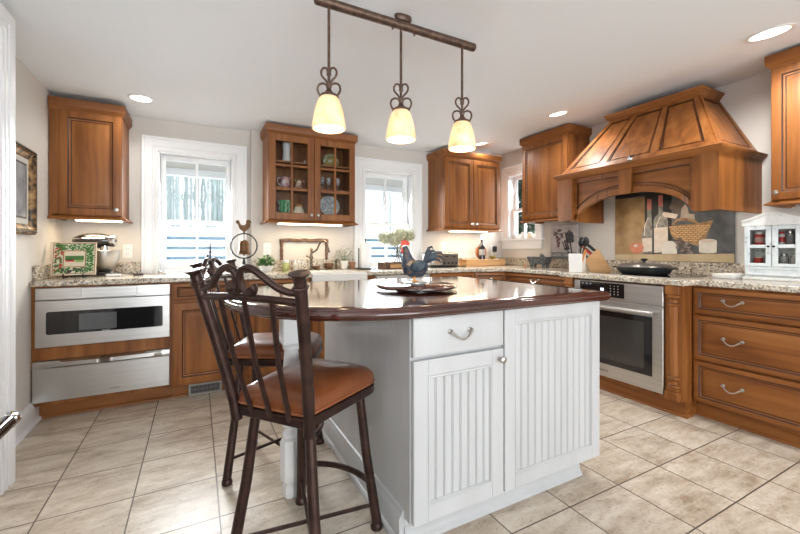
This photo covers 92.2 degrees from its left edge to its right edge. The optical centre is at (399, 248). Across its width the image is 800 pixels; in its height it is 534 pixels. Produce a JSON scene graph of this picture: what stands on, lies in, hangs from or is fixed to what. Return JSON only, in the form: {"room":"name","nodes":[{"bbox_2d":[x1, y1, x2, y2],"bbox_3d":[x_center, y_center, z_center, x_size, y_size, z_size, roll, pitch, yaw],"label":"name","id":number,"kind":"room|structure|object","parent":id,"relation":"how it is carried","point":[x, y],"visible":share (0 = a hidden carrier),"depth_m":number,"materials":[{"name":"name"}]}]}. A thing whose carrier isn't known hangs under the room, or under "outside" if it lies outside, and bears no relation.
{"room":"kitchen","nodes":[
{"label":"kitchen","id":0,"kind":"room"},
{"bbox_2d":[0,411,20,439],"bbox_3d":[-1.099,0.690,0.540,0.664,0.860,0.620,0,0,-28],"label":"door handle","id":1,"kind":"object","parent":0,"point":[9,420],"visible":1,"depth_m":0.92,"materials":[{"name":"silver metal"}]},
{"bbox_2d":[16,57,62,411],"bbox_3d":[-2.458,-0.090,2.367,0.260,2.420,1.420,0,0,-28],"label":"wall","id":2,"kind":"structure","parent":0,"point":[32,109],"depth_m":2.46,"materials":[{"name":"grey paint"}]},
{"bbox_2d":[16,141,37,234],"bbox_3d":[-2.228,-0.355,2.251,0.035,0.530,0.500,0,0,-28],"label":"framed picture","id":3,"kind":"object","parent":2,"relation":"attached to","point":[26,159],"visible":0.56,"depth_m":2.37,"materials":[{"name":"brown wood"}]},
{"bbox_2d":[16,159,26,218],"bbox_3d":[-2.239,-0.355,2.245,0.002,0.340,0.310,0,0,-28],"label":"print","id":4,"kind":"object","parent":3,"relation":"attached to","point":[21,164],"depth_m":2.31,"materials":[{"name":"grey paper"}]},
{"bbox_2d":[16,402,41,445],"bbox_3d":[-2.190,1.049,2.175,0.034,0.142,0.830,0,0,-28],"label":"baseboard","id":5,"kind":"structure","parent":2,"relation":"attached to","point":[30,417],"depth_m":2.36,"materials":[{"name":"white paint"}]},
{"bbox_2d":[32,262,140,280],"bbox_3d":[-2.294,0.157,2.888,0.514,0.098,0.649,0,0,-28],"label":"backsplash","id":6,"kind":"structure","parent":2,"relation":"attached to","point":[39,272],"depth_m":3.00,"materials":[{"name":"stone"}]},
{"bbox_2d":[63,116,249,263],"bbox_3d":[-2.211,-0.090,3.396,1.655,2.420,0.170,0,0,-28],"label":"wall","id":7,"kind":"structure","parent":0,"point":[127,233],"depth_m":3.29,"materials":[{"name":"grey paint"}]},
{"bbox_2d":[47,95,132,222],"bbox_3d":[-2.373,-0.653,2.985,0.458,0.872,0.401,0,0,-28],"label":"upper cabinet","id":8,"kind":"object","parent":7,"relation":"attached to","point":[89,141],"visible":1,"depth_m":2.84,"materials":[{"name":"brown wood"}]},
{"bbox_2d":[74,219,123,222],"bbox_3d":[-2.303,-0.222,2.952,0.300,0.028,0.059,0,0,-28],"label":"light","id":9,"kind":"object","parent":8,"relation":"attached to","point":[79,220],"visible":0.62,"depth_m":2.93,"materials":[{"name":"white paint"}]},
{"bbox_2d":[122,244,132,257],"bbox_3d":[-2.299,0.020,3.248,0.070,0.116,0.009,0,0,-28],"label":"wall outlet","id":10,"kind":"object","parent":7,"relation":"attached to","point":[127,250],"visible":1,"depth_m":3.25,"materials":[{"name":"white plastic"}]},
{"bbox_2d":[141,134,246,272],"bbox_3d":[-1.868,-0.379,3.543,0.840,1.193,0.169,0,0,-28],"label":"window","id":11,"kind":"structure","parent":7,"relation":"in","point":[155,150],"depth_m":3.44,"materials":[{"name":"white paint"}]},
{"bbox_2d":[259,266,273,271],"bbox_3d":[-1.221,0.180,3.516,0.132,0.052,0.131,0,0,-28],"label":"bowl","id":12,"kind":"object","parent":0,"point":[263,268],"depth_m":3.47,"materials":[{"name":"white ceramic"}]},
{"bbox_2d":[250,129,501,264],"bbox_3d":[0.019,-0.090,4.526,3.345,2.420,0.250,0,0,-28],"label":"wall","id":13,"kind":"structure","parent":0,"point":[465,244],"depth_m":4.01,"materials":[{"name":"grey paint"}]},
{"bbox_2d":[263,243,270,255],"bbox_3d":[-1.276,0.005,3.696,0.072,0.116,0.009,0,0,-28],"label":"wall outlet","id":14,"kind":"object","parent":13,"relation":"attached to","point":[266,246],"visible":0.98,"depth_m":3.69,"materials":[{"name":"white plastic"}]},
{"bbox_2d":[252,259,353,269],"bbox_3d":[-0.945,0.157,3.863,1.019,0.098,0.022,0,0,-28],"label":"backsplash","id":15,"kind":"structure","parent":13,"relation":"attached to","point":[302,264],"depth_m":3.85,"materials":[{"name":"stone"}]},
{"bbox_2d":[260,122,358,226],"bbox_3d":[-0.866,-0.671,3.706,0.875,0.875,0.371,0,0,-28],"label":"upper cabinet","id":16,"kind":"object","parent":13,"relation":"attached to","point":[309,145],"visible":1,"depth_m":3.62,"materials":[{"name":"brown wood"}]},
{"bbox_2d":[277,177,289,186],"bbox_3d":[-1.089,-0.624,3.614,0.111,0.111,0.091,0,0,6],"label":"pitcher","id":17,"kind":"object","parent":16,"relation":"on","point":[284,181],"visible":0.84,"depth_m":3.58,"materials":[{"name":"pink ceramic"}]},
{"bbox_2d":[282,142,290,160],"bbox_3d":[-1.067,-0.899,3.620,0.090,0.194,0.090,0,0,-28],"label":"vase","id":18,"kind":"object","parent":16,"relation":"on","point":[286,146],"visible":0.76,"depth_m":3.59,"materials":[{"name":"white ceramic"}]},
{"bbox_2d":[277,223,342,225],"bbox_3d":[-0.846,-0.238,3.652,0.620,0.028,0.059,0,0,-28],"label":"light","id":19,"kind":"object","parent":16,"relation":"attached to","point":[277,223],"visible":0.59,"depth_m":3.62,"materials":[{"name":"white paint"}]},
{"bbox_2d":[276,160,348,173],"bbox_3d":[-0.879,-0.794,3.732,0.777,0.016,0.278,0,0,-28],"label":"shelf","id":20,"kind":"object","parent":16,"relation":"attached to","point":[278,168],"depth_m":3.75,"materials":[{"name":"brown wood"}]},
{"bbox_2d":[276,186,348,195],"bbox_3d":[-0.879,-0.560,3.732,0.777,0.016,0.278,0,0,-28],"label":"shelf","id":21,"kind":"object","parent":16,"relation":"attached to","point":[278,192],"depth_m":3.76,"materials":[{"name":"brown wood"}]},
{"bbox_2d":[277,212,348,215],"bbox_3d":[-0.879,-0.324,3.732,0.777,0.016,0.278,0,0,-28],"label":"shelf","id":22,"kind":"object","parent":16,"relation":"attached to","point":[277,212],"depth_m":3.67,"materials":[{"name":"brown wood"}]},
{"bbox_2d":[321,196,339,213],"bbox_3d":[-0.717,-0.438,3.922,0.210,0.206,0.052,0,0,-29],"label":"plate","id":23,"kind":"object","parent":16,"relation":"on","point":[327,203],"visible":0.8,"depth_m":3.93,"materials":[{"name":"grey ceramic"}]},
{"bbox_2d":[323,154,338,165],"bbox_3d":[-0.707,-0.889,3.924,0.170,0.167,0.045,0,0,-27],"label":"plate","id":24,"kind":"object","parent":16,"relation":"on","point":[328,159],"visible":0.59,"depth_m":3.93,"materials":[{"name":"green ceramic"}]},
{"bbox_2d":[354,156,421,267],"bbox_3d":[-0.150,-0.384,4.359,0.840,1.203,0.169,0,0,-28],"label":"window","id":25,"kind":"structure","parent":13,"relation":"in","point":[410,173],"depth_m":4.37,"materials":[{"name":"white paint"}]},
{"bbox_2d":[29,257,799,292],"bbox_3d":[0.142,0.175,2.550,4.508,0.134,3.519,0,0,-28],"label":"countertop","id":26,"kind":"structure","parent":13,"relation":"attached to","point":[41,277],"depth_m":3.01,"materials":[{"name":"beige stone"}]},
{"bbox_2d":[62,274,87,277],"bbox_3d":[-2.336,0.125,2.770,0.118,0.162,0.127,0,0,-28],"label":"plate stand","id":27,"kind":"object","parent":26,"relation":"on","point":[63,275],"visible":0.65,"depth_m":2.74,"materials":[{"name":"black metal"}]},
{"bbox_2d":[50,242,96,275],"bbox_3d":[-2.339,0.069,2.767,0.250,0.235,0.097,0,0,-34],"label":"decorative plate","id":28,"kind":"object","parent":27,"relation":"on","point":[67,258],"visible":1,"depth_m":2.77,"materials":[{"name":"beige ceramic"}]},
{"bbox_2d":[70,233,120,275],"bbox_3d":[-2.352,0.042,2.983,0.315,0.328,0.208,0,0,-20],"label":"stand mixer","id":29,"kind":"object","parent":26,"relation":"on","point":[107,259],"visible":0.73,"depth_m":2.95,"materials":[{"name":"silver metal"}]},
{"bbox_2d":[96,250,120,271],"bbox_3d":[-2.301,0.093,3.001,0.208,0.164,0.208,0,0,-20],"label":"bowl","id":30,"kind":"object","parent":29,"relation":"on","point":[107,260],"depth_m":2.95,"materials":[{"name":"silver metal"}]},
{"bbox_2d":[230,220,257,272],"bbox_3d":[-1.340,-0.023,3.307,0.199,0.457,0.112,0,0,15],"label":"bell","id":31,"kind":"object","parent":26,"relation":"on","point":[243,244],"visible":0.9,"depth_m":3.29,"materials":[{"name":"black metal"}]},
{"bbox_2d":[256,255,276,271],"bbox_3d":[-1.218,0.128,3.517,0.196,0.155,0.198,0,0,12],"label":"potted plant","id":32,"kind":"object","parent":26,"relation":"on","point":[269,259],"visible":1,"depth_m":3.48,"materials":[{"name":"green plant"}]},
{"bbox_2d":[280,238,328,259],"bbox_3d":[-0.955,-0.001,3.856,0.486,0.216,0.036,0,0,-28],"label":"frame","id":33,"kind":"object","parent":26,"relation":"on","point":[284,239],"visible":0.8,"depth_m":3.81,"materials":[{"name":"brown wood"}]},
{"bbox_2d":[306,239,329,269],"bbox_3d":[-0.797,0.056,3.778,0.243,0.301,0.085,0,0,9],"label":"bridge faucet","id":34,"kind":"object","parent":26,"relation":"on","point":[327,250],"visible":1,"depth_m":3.79,"materials":[{"name":"brown metal"}]},
{"bbox_2d":[310,270,366,281],"bbox_3d":[-0.626,0.336,3.584,0.504,0.248,0.474,0,0,-28],"label":"farmhouse sink","id":35,"kind":"object","parent":26,"relation":"in","point":[329,275],"visible":0.23,"depth_m":3.40,"materials":[{"name":"white ceramic"}]},
{"bbox_2d":[333,248,353,268],"bbox_3d":[-0.568,0.086,3.952,0.245,0.240,0.250,0,0,-28],"label":"potted plant","id":36,"kind":"object","parent":26,"relation":"on","point":[344,264],"visible":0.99,"depth_m":3.92,"materials":[{"name":"green plant"}]},
{"bbox_2d":[355,239,375,269],"bbox_3d":[-0.348,0.051,3.909,0.170,0.310,0.150,0,0,-28],"label":"paper towel holder","id":37,"kind":"object","parent":26,"relation":"on","point":[365,247],"visible":0.99,"depth_m":3.86,"materials":[{"name":"white paper"}]},
{"bbox_2d":[378,262,401,268],"bbox_3d":[-0.052,0.171,4.022,0.340,0.070,0.126,0,0,-28],"label":"wooden crate","id":38,"kind":"object","parent":26,"relation":"on","point":[381,265],"visible":0.59,"depth_m":3.94,"materials":[{"name":"brown wood"}]},
{"bbox_2d":[377,226,414,261],"bbox_3d":[-0.028,-0.023,4.234,0.466,0.455,0.261,0,0,-43],"label":"hydrangea vase","id":39,"kind":"object","parent":26,"relation":"on","point":[398,234],"visible":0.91,"depth_m":4.14,"materials":[{"name":"green plant"}]},
{"bbox_2d":[422,252,457,267],"bbox_3d":[0.461,0.122,4.369,0.380,0.167,0.220,0,0,-28],"label":"toaster","id":40,"kind":"object","parent":26,"relation":"on","point":[450,259],"visible":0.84,"depth_m":4.30,"materials":[{"name":"silver metal"}]},
{"bbox_2d":[459,259,505,266],"bbox_3d":[1.002,0.164,4.671,0.600,0.083,0.156,0,0,-28],"label":"bread box","id":41,"kind":"object","parent":26,"relation":"on","point":[462,262],"visible":0.92,"depth_m":4.58,"materials":[{"name":"brown wood"}]},
{"bbox_2d":[479,235,484,258],"bbox_3d":[0.989,-0.021,4.653,0.073,0.288,0.072,0,0,-28],"label":"wine bottle","id":42,"kind":"object","parent":41,"relation":"on","point":[481,246],"visible":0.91,"depth_m":4.62,"materials":[{"name":"black glass"}]},
{"bbox_2d":[527,253,551,267],"bbox_3d":[1.537,0.127,4.247,0.108,0.159,0.267,0,0,-28],"label":"planter","id":43,"kind":"object","parent":26,"relation":"on","point":[542,260],"visible":0.98,"depth_m":4.18,"materials":[{"name":"grey stone"}]},
{"bbox_2d":[569,253,585,271],"bbox_3d":[1.592,0.123,3.456,0.116,0.165,0.116,0,0,42],"label":"utensil crock","id":44,"kind":"object","parent":26,"relation":"on","point":[576,264],"visible":0.9,"depth_m":3.41,"materials":[{"name":"white ceramic"}]},
{"bbox_2d":[565,232,573,253],"bbox_3d":[1.552,0.018,3.512,0.025,0.346,0.093,0,0,-37],"label":"slotted spatula","id":45,"kind":"object","parent":44,"relation":"in","point":[569,236],"visible":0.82,"depth_m":3.51,"materials":[{"name":"black plastic"}]},
{"bbox_2d":[586,249,611,271],"bbox_3d":[1.787,0.104,3.465,0.212,0.203,0.110,0,0,34],"label":"knife block","id":46,"kind":"object","parent":26,"relation":"on","point":[595,262],"visible":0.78,"depth_m":3.42,"materials":[{"name":"brown wood"}]},
{"bbox_2d":[589,271,706,278],"bbox_3d":[1.947,0.202,3.061,0.508,0.007,0.618,0,0,-28],"label":"glass cooktop","id":47,"kind":"object","parent":26,"relation":"in","point":[670,276],"visible":0.73,"depth_m":2.90,"materials":[{"name":"black glass"}]},
{"bbox_2d":[613,258,678,274],"bbox_3d":[1.938,0.137,3.057,0.388,0.126,0.388,0,0,16],"label":"pan","id":48,"kind":"object","parent":47,"relation":"on","point":[632,268],"visible":1,"depth_m":2.92,"materials":[{"name":"black metal"}]},
{"bbox_2d":[711,273,744,278],"bbox_3d":[2.322,0.189,2.714,0.200,0.034,0.135,0,0,-28],"label":"board","id":49,"kind":"object","parent":26,"relation":"on","point":[714,275],"visible":0.81,"depth_m":2.66,"materials":[{"name":"grey stone"}]},
{"bbox_2d":[741,212,799,281],"bbox_3d":[2.463,-0.018,2.526,0.144,0.447,0.316,0,0,-28],"label":"display cabinet","id":50,"kind":"object","parent":26,"relation":"on","point":[770,223],"visible":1,"depth_m":2.51,"materials":[{"name":"white paint"}]},
{"bbox_2d":[754,232,763,244],"bbox_3d":[2.428,-0.068,2.603,0.051,0.094,0.050,0,0,-28],"label":"spice jar","id":51,"kind":"object","parent":50,"relation":"in","point":[759,236],"visible":0.81,"depth_m":2.59,"materials":[{"name":"red glass"}]},
{"bbox_2d":[778,231,784,244],"bbox_3d":[2.482,-0.068,2.502,0.032,0.094,0.032,0,0,-28],"label":"spice jar","id":52,"kind":"object","parent":50,"relation":"in","point":[781,237],"visible":0.83,"depth_m":2.49,"materials":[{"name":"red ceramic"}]},
{"bbox_2d":[779,254,788,263],"bbox_3d":[2.486,0.070,2.493,0.044,0.080,0.043,0,0,-28],"label":"spice jar","id":53,"kind":"object","parent":50,"relation":"in","point":[783,258],"visible":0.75,"depth_m":2.48,"materials":[{"name":"clear glass"}]},
{"bbox_2d":[785,231,794,244],"bbox_3d":[2.500,-0.069,2.467,0.044,0.096,0.043,0,0,-28],"label":"spice jar","id":54,"kind":"object","parent":50,"relation":"in","point":[790,235],"visible":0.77,"depth_m":2.45,"materials":[{"name":"clear glass"}]},
{"bbox_2d":[426,148,502,232],"bbox_3d":[0.777,-0.658,4.573,0.870,0.902,0.371,0,0,-28],"label":"upper cabinet","id":55,"kind":"object","parent":13,"relation":"attached to","point":[464,187],"visible":0.99,"depth_m":4.42,"materials":[{"name":"brown wood"}]},
{"bbox_2d":[0,0,799,153],"bbox_3d":[1.411,-1.255,-0.104,5.200,0.250,9.900,0,0,-28],"label":"ceiling","id":56,"kind":"structure","parent":0,"point":[244,65],"depth_m":2.31,"materials":[{"name":"white paint"}]},
{"bbox_2d":[127,94,153,102],"bbox_3d":[-1.939,-1.125,2.881,0.170,0.008,0.170,0,0,-28],"label":"recessed light","id":57,"kind":"object","parent":56,"relation":"in","point":[135,97],"visible":1,"depth_m":2.87,"materials":[{"name":"white paint"}]},
{"bbox_2d":[312,0,475,151],"bbox_3d":[0.014,-0.828,1.861,0.881,0.603,0.145,0,0,-28],"label":"pendant light","id":58,"kind":"object","parent":56,"relation":"hanging from","point":[328,118],"visible":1,"depth_m":1.81,"materials":[{"name":"beige glass"}]},
{"bbox_2d":[744,23,796,42],"bbox_3d":[2.066,-1.205,2.152,0.212,0.038,0.215,0,0,-34],"label":"recessed light","id":59,"kind":"object","parent":56,"relation":"in","point":[774,31],"visible":1,"depth_m":2.14,"materials":[{"name":"white glass"}]},
{"bbox_2d":[0,389,799,533],"bbox_3d":[1.411,1.160,-0.104,5.200,0.080,9.900,0,0,-28],"label":"floor","id":60,"kind":"structure","parent":0,"point":[154,467],"depth_m":1.82,"materials":[{"name":"tile"}]},
{"bbox_2d":[31,282,171,418],"bbox_3d":[-2.145,0.681,2.884,0.771,0.877,0.627,0,0,-28],"label":"base cabinet","id":61,"kind":"object","parent":60,"relation":"on","point":[117,399],"depth_m":2.62,"materials":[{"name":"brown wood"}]},
{"bbox_2d":[172,280,245,397],"bbox_3d":[-1.575,0.681,3.179,0.509,0.877,0.638,0,0,-28],"label":"base cabinet","id":62,"kind":"object","parent":60,"relation":"on","point":[194,361],"visible":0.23,"depth_m":2.87,"materials":[{"name":"brown wood"}]},
{"bbox_2d":[189,380,221,395],"bbox_3d":[-1.506,1.075,2.981,0.230,0.088,0.014,0,0,-28],"label":"floor register","id":63,"kind":"object","parent":62,"relation":"attached to","point":[214,386],"visible":0.98,"depth_m":2.98,"materials":[{"name":"grey metal"}]},
{"bbox_2d":[191,382,219,393],"bbox_3d":[-1.506,1.075,2.981,0.202,0.060,0.009,0,0,-28],"label":"grille","id":64,"kind":"object","parent":63,"relation":"attached to","point":[210,387],"depth_m":2.98,"materials":[{"name":"grey metal"}]},
{"bbox_2d":[189,257,323,486],"bbox_3d":[-0.701,0.582,2.019,0.593,1.077,0.483,0,0,-3],"label":"bar stool","id":65,"kind":"object","parent":60,"relation":"on","point":[264,345],"visible":0.44,"depth_m":1.88,"materials":[{"name":"brown metal"}]},
{"bbox_2d":[245,278,309,385],"bbox_3d":[-1.120,0.681,3.418,0.515,0.877,0.638,0,0,-28],"label":"base cabinet","id":66,"kind":"object","parent":60,"relation":"on","point":[259,324],"visible":0.05,"depth_m":3.11,"materials":[{"name":"brown wood"}]},
{"bbox_2d":[184,264,382,533],"bbox_3d":[-0.364,0.582,1.393,0.483,1.077,0.593,0,0,24],"label":"bar stool","id":67,"kind":"object","parent":60,"relation":"on","point":[302,394],"visible":1,"depth_m":1.26,"materials":[{"name":"brown metal"}]},
{"bbox_2d":[310,321,324,358],"bbox_3d":[-0.664,0.792,3.658,0.511,0.655,0.638,0,0,-28],"label":"base cabinet","id":68,"kind":"object","parent":60,"relation":"on","point":[318,327],"visible":0.02,"depth_m":3.33,"materials":[{"name":"brown wood"}]},
{"bbox_2d":[375,273,429,278],"bbox_3d":[-0.088,0.684,3.956,0.590,0.872,0.639,0,0,-28],"label":"dishwasher","id":69,"kind":"object","parent":60,"relation":"on","point":[426,274],"visible":0.12,"depth_m":3.66,"materials":[{"name":"silver metal"}]},
{"bbox_2d":[279,301,599,533],"bbox_3d":[0.107,0.686,2.039,1.434,0.868,1.132,0,0,-28],"label":"kitchen island","id":70,"kind":"object","parent":60,"relation":"on","point":[470,417],"visible":0.85,"depth_m":1.62,"materials":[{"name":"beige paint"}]},
{"bbox_2d":[223,276,610,321],"bbox_3d":[0.001,0.229,2.035,1.705,0.046,1.245,0,0,-28],"label":"island countertop","id":71,"kind":"structure","parent":70,"relation":"on","point":[347,300],"depth_m":1.61,"materials":[{"name":"brown wood"}]},
{"bbox_2d":[374,281,456,290],"bbox_3d":[0.080,0.194,1.981,0.424,0.024,0.424,0,0,-28],"label":"turntable","id":72,"kind":"object","parent":71,"relation":"on","point":[396,285],"visible":0.94,"depth_m":1.86,"materials":[{"name":"brown wood"}]},
{"bbox_2d":[403,280,426,283],"bbox_3d":[0.079,0.175,2.026,0.124,0.012,0.123,0,0,-28],"label":"glass dish","id":73,"kind":"object","parent":72,"relation":"on","point":[405,282],"visible":0.91,"depth_m":1.98,"materials":[{"name":"white"}]},
{"bbox_2d":[400,239,442,281],"bbox_3d":[0.109,0.061,2.026,0.232,0.223,0.098,0,0,0],"label":"rooster figurine","id":74,"kind":"object","parent":73,"relation":"on","point":[413,268],"visible":0.99,"depth_m":2.00,"materials":[{"name":"blue"}]},
{"bbox_2d":[427,272,473,276],"bbox_3d":[0.418,0.681,4.229,0.556,0.877,0.638,0,0,-28],"label":"base cabinet","id":75,"kind":"object","parent":60,"relation":"on","point":[466,274],"visible":0.02,"depth_m":3.99,"materials":[{"name":"brown wood"}]},
{"bbox_2d":[474,272,505,280],"bbox_3d":[1.106,0.681,4.519,0.928,0.877,0.738,0,0,-28],"label":"base cabinet","id":76,"kind":"object","parent":60,"relation":"on","point":[486,275],"visible":0.18,"depth_m":4.13,"materials":[{"name":"brown wood"}]},
{"bbox_2d":[505,272,564,286],"bbox_3d":[1.585,0.681,3.917,0.653,0.877,0.847,0,0,-28],"label":"base cabinet","id":77,"kind":"object","parent":60,"relation":"on","point":[554,280],"visible":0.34,"depth_m":3.78,"materials":[{"name":"brown wood"}]},
{"bbox_2d":[564,277,696,418],"bbox_3d":[1.946,0.681,3.104,0.733,0.877,0.952,0,0,-28],"label":"base cabinet","id":78,"kind":"object","parent":60,"relation":"on","point":[677,398],"visible":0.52,"depth_m":2.58,"materials":[{"name":"brown wood"}]},
{"bbox_2d":[575,279,664,393],"bbox_3d":[1.875,0.625,3.066,0.653,0.742,0.698,0,0,-28],"label":"wall oven","id":79,"kind":"object","parent":78,"relation":"in","point":[632,321],"visible":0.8,"depth_m":2.81,"materials":[{"name":"silver metal"}]},
{"bbox_2d":[693,285,799,448],"bbox_3d":[2.430,0.681,2.312,0.653,0.877,0.924,0,0,-28],"label":"base cabinet","id":80,"kind":"object","parent":60,"relation":"on","point":[746,343],"visible":0.98,"depth_m":2.32,"materials":[{"name":"brown wood"}]},
{"bbox_2d":[502,71,799,263],"bbox_3d":[3.630,-0.090,0.953,0.170,2.420,9.700,0,0,-28],"label":"wall","id":81,"kind":"structure","parent":0,"point":[747,101],"depth_m":2.87,"materials":[{"name":"grey paint"}]},
{"bbox_2d":[499,163,544,248],"bbox_3d":[1.549,-0.529,4.807,0.195,1.058,0.736,0,0,-28],"label":"window","id":82,"kind":"structure","parent":81,"relation":"in","point":[510,176],"depth_m":4.99,"materials":[{"name":"white paint"}]},
{"bbox_2d":[519,123,591,223],"bbox_3d":[1.644,-0.762,4.134,0.371,0.940,0.660,0,0,-28],"label":"upper cabinet","id":83,"kind":"object","parent":81,"relation":"attached to","point":[546,155],"visible":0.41,"depth_m":4.01,"materials":[{"name":"brown wood"}]},
{"bbox_2d":[551,224,577,258],"bbox_3d":[1.784,-0.077,4.194,0.023,0.370,0.345,0,0,-28],"label":"plaque","id":84,"kind":"object","parent":81,"relation":"attached to","point":[558,232],"visible":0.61,"depth_m":4.21,"materials":[{"name":"grey stone"}]},
{"bbox_2d":[458,257,744,274],"bbox_3d":[1.604,0.157,3.276,1.244,0.098,3.439,0,0,-28],"label":"backsplash","id":85,"kind":"structure","parent":81,"relation":"attached to","point":[696,268],"depth_m":3.19,"materials":[{"name":"stone"}]},
{"bbox_2d":[553,85,767,222],"bbox_3d":[2.008,-0.725,3.145,0.650,0.939,1.303,0,0,-28],"label":"range hood","id":86,"kind":"object","parent":81,"relation":"attached to","point":[685,145],"visible":1,"depth_m":2.84,"materials":[{"name":"brown wood"}]},
{"bbox_2d":[615,192,734,262],"bbox_3d":[2.287,-0.232,3.293,0.020,0.676,0.932,0,0,-28],"label":"painted panel","id":87,"kind":"object","parent":81,"relation":"attached to","point":[653,226],"visible":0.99,"depth_m":3.29,"materials":[{"name":"paint"}]},
{"bbox_2d":[642,210,651,252],"bbox_3d":[2.207,-0.163,3.438,0.002,0.404,0.090,0,0,-28],"label":"bottle","id":88,"kind":"object","parent":87,"relation":"on","point":[646,214],"depth_m":3.44,"materials":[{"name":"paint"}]},
{"bbox_2d":[654,207,667,252],"bbox_3d":[2.260,-0.172,3.337,0.002,0.419,0.116,0,0,-28],"label":"bottle","id":89,"kind":"object","parent":87,"relation":"on","point":[660,213],"depth_m":3.33,"materials":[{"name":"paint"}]},
{"bbox_2d":[615,254,733,262],"bbox_3d":[2.285,0.070,3.292,0.001,0.069,0.928,0,0,-28],"label":"shelf","id":90,"kind":"object","parent":87,"relation":"attached to","point":[709,258],"depth_m":3.19,"materials":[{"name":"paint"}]},
{"bbox_2d":[669,218,712,245],"bbox_3d":[2.365,-0.141,3.139,0.002,0.231,0.318,0,0,-28],"label":"basket","id":91,"kind":"object","parent":87,"relation":"on","point":[682,231],"depth_m":3.13,"materials":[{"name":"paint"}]},
{"bbox_2d":[764,45,799,207],"bbox_3d":[2.638,-0.754,2.250,0.371,0.955,0.680,0,0,-28],"label":"upper cabinet","id":92,"kind":"object","parent":81,"relation":"attached to","point":[784,66],"visible":1,"depth_m":2.40,"materials":[{"name":"brown wood"}]},
{"bbox_3d":[-1.745,-0.090,1.273,0.300,2.420,1.180,0,0,-28],"label":"wall","id":93,"kind":"structure","parent":0,"visible":0},
{"bbox_2d":[0,2,15,494],"bbox_3d":[-1.655,0.006,1.397,0.074,2.227,1.019,0,0,-28],"label":"trim","id":94,"kind":"structure","parent":93,"relation":"attached to","point":[7,22],"depth_m":1.79,"materials":[{"name":"white paint"}]},
{"label":"outside","id":95,"kind":"structure","parent":0,"visible":0},
{"bbox_2d":[166,161,401,193],"bbox_3d":[-2.339,-1.005,4.329,7.900,0.190,1.400,0,0,-28],"label":"porch roof","id":96,"kind":"structure","parent":95,"point":[179,169],"depth_m":4.88,"materials":[{"name":"beige"}]},
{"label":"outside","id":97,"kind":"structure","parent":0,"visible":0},
{"bbox_2d":[166,214,401,264],"bbox_3d":[-1.726,-2.266,35.435,110.000,7.372,84.300,0,0,-28],"label":"snow ground","id":98,"kind":"structure","parent":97,"point":[184,230],"depth_m":19.53,"materials":[{"name":"white snow"}]},
{"bbox_2d":[166,176,175,226],"bbox_3d":[-18.788,-7.855,31.613,1.432,12.388,1.471,0,0,-12],"label":"bare tree","id":99,"kind":"object","parent":98,"relation":"on","point":[172,203],"visible":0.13,"depth_m":31.50,"materials":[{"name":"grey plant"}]},
{"bbox_2d":[166,176,175,224],"bbox_3d":[-19.561,-6.570,32.788,1.561,9.456,1.587,0,0,2],"label":"bare tree","id":100,"kind":"object","parent":98,"relation":"on","point":[168,204],"visible":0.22,"depth_m":32.62,"materials":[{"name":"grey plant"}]},
{"bbox_2d":[166,176,184,226],"bbox_3d":[-18.277,-7.990,31.364,1.562,12.840,1.587,0,0,-31],"label":"bare tree","id":101,"kind":"object","parent":98,"relation":"on","point":[178,198],"visible":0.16,"depth_m":31.47,"materials":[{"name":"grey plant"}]},
{"bbox_2d":[179,177,194,219],"bbox_3d":[-18.781,-8.841,34.221,1.190,13.904,1.473,0,0,14],"label":"bare tree","id":102,"kind":"object","parent":98,"relation":"on","point":[185,178],"visible":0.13,"depth_m":33.99,"materials":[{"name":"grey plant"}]},
{"bbox_2d":[182,178,201,226],"bbox_3d":[-17.532,-6.727,32.676,1.597,10.026,1.590,0,0,-19],"label":"bare tree","id":103,"kind":"object","parent":98,"relation":"on","point":[191,187],"visible":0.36,"depth_m":32.48,"materials":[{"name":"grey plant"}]},
{"bbox_2d":[200,178,210,220],"bbox_3d":[-18.312,-7.602,35.942,1.554,11.097,1.316,0,0,10],"label":"bare tree","id":104,"kind":"object","parent":98,"relation":"on","point":[204,184],"visible":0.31,"depth_m":35.91,"materials":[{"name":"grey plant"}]},
{"bbox_2d":[203,179,213,225],"bbox_3d":[-16.833,-8.386,34.346,1.473,13.139,1.190,0,0,37],"label":"bare tree","id":105,"kind":"object","parent":98,"relation":"on","point":[211,187],"visible":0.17,"depth_m":34.12,"materials":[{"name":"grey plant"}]},
{"bbox_2d":[203,179,220,226],"bbox_3d":[-16.554,-8.193,33.964,1.562,12.940,1.587,0,0,-31],"label":"bare tree","id":106,"kind":"object","parent":98,"relation":"on","point":[214,180],"visible":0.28,"depth_m":34.08,"materials":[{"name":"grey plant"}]},
{"bbox_2d":[205,179,219,227],"bbox_3d":[-16.102,-7.371,32.620,1.471,11.437,1.432,0,0,27],"label":"bare tree","id":107,"kind":"object","parent":98,"relation":"on","point":[208,186],"visible":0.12,"depth_m":32.43,"materials":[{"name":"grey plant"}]},
{"bbox_2d":[217,180,220,220],"bbox_3d":[-18.048,-9.786,38.470,1.190,15.094,1.473,0,0,-37],"label":"bare tree","id":108,"kind":"object","parent":98,"relation":"on","point":[219,182],"visible":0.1,"depth_m":38.55,"materials":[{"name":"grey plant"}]},
{"bbox_2d":[216,180,225,220],"bbox_3d":[-16.849,-6.999,36.439,1.587,9.886,1.561,0,0,12],"label":"bare tree","id":109,"kind":"object","parent":98,"relation":"on","point":[221,190],"visible":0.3,"depth_m":36.55,"materials":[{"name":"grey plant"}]},
{"bbox_2d":[166,236,401,259],"bbox_3d":[0.810,0.206,13.473,38.000,1.171,0.120,0,0,-28],"label":"rail fence","id":110,"kind":"object","parent":98,"relation":"on","point":[167,237],"visible":0.02,"depth_m":10.19,"materials":[{"name":"blue paint"}]},
{"bbox_2d":[518,180,534,233],"bbox_3d":[3.281,-0.652,10.159,1.812,3.700,1.842,0,0,13],"label":"evergreen tree","id":111,"kind":"object","parent":98,"relation":"on","point":[531,227],"visible":0.06,"depth_m":10.05,"materials":[{"name":"green plant"}]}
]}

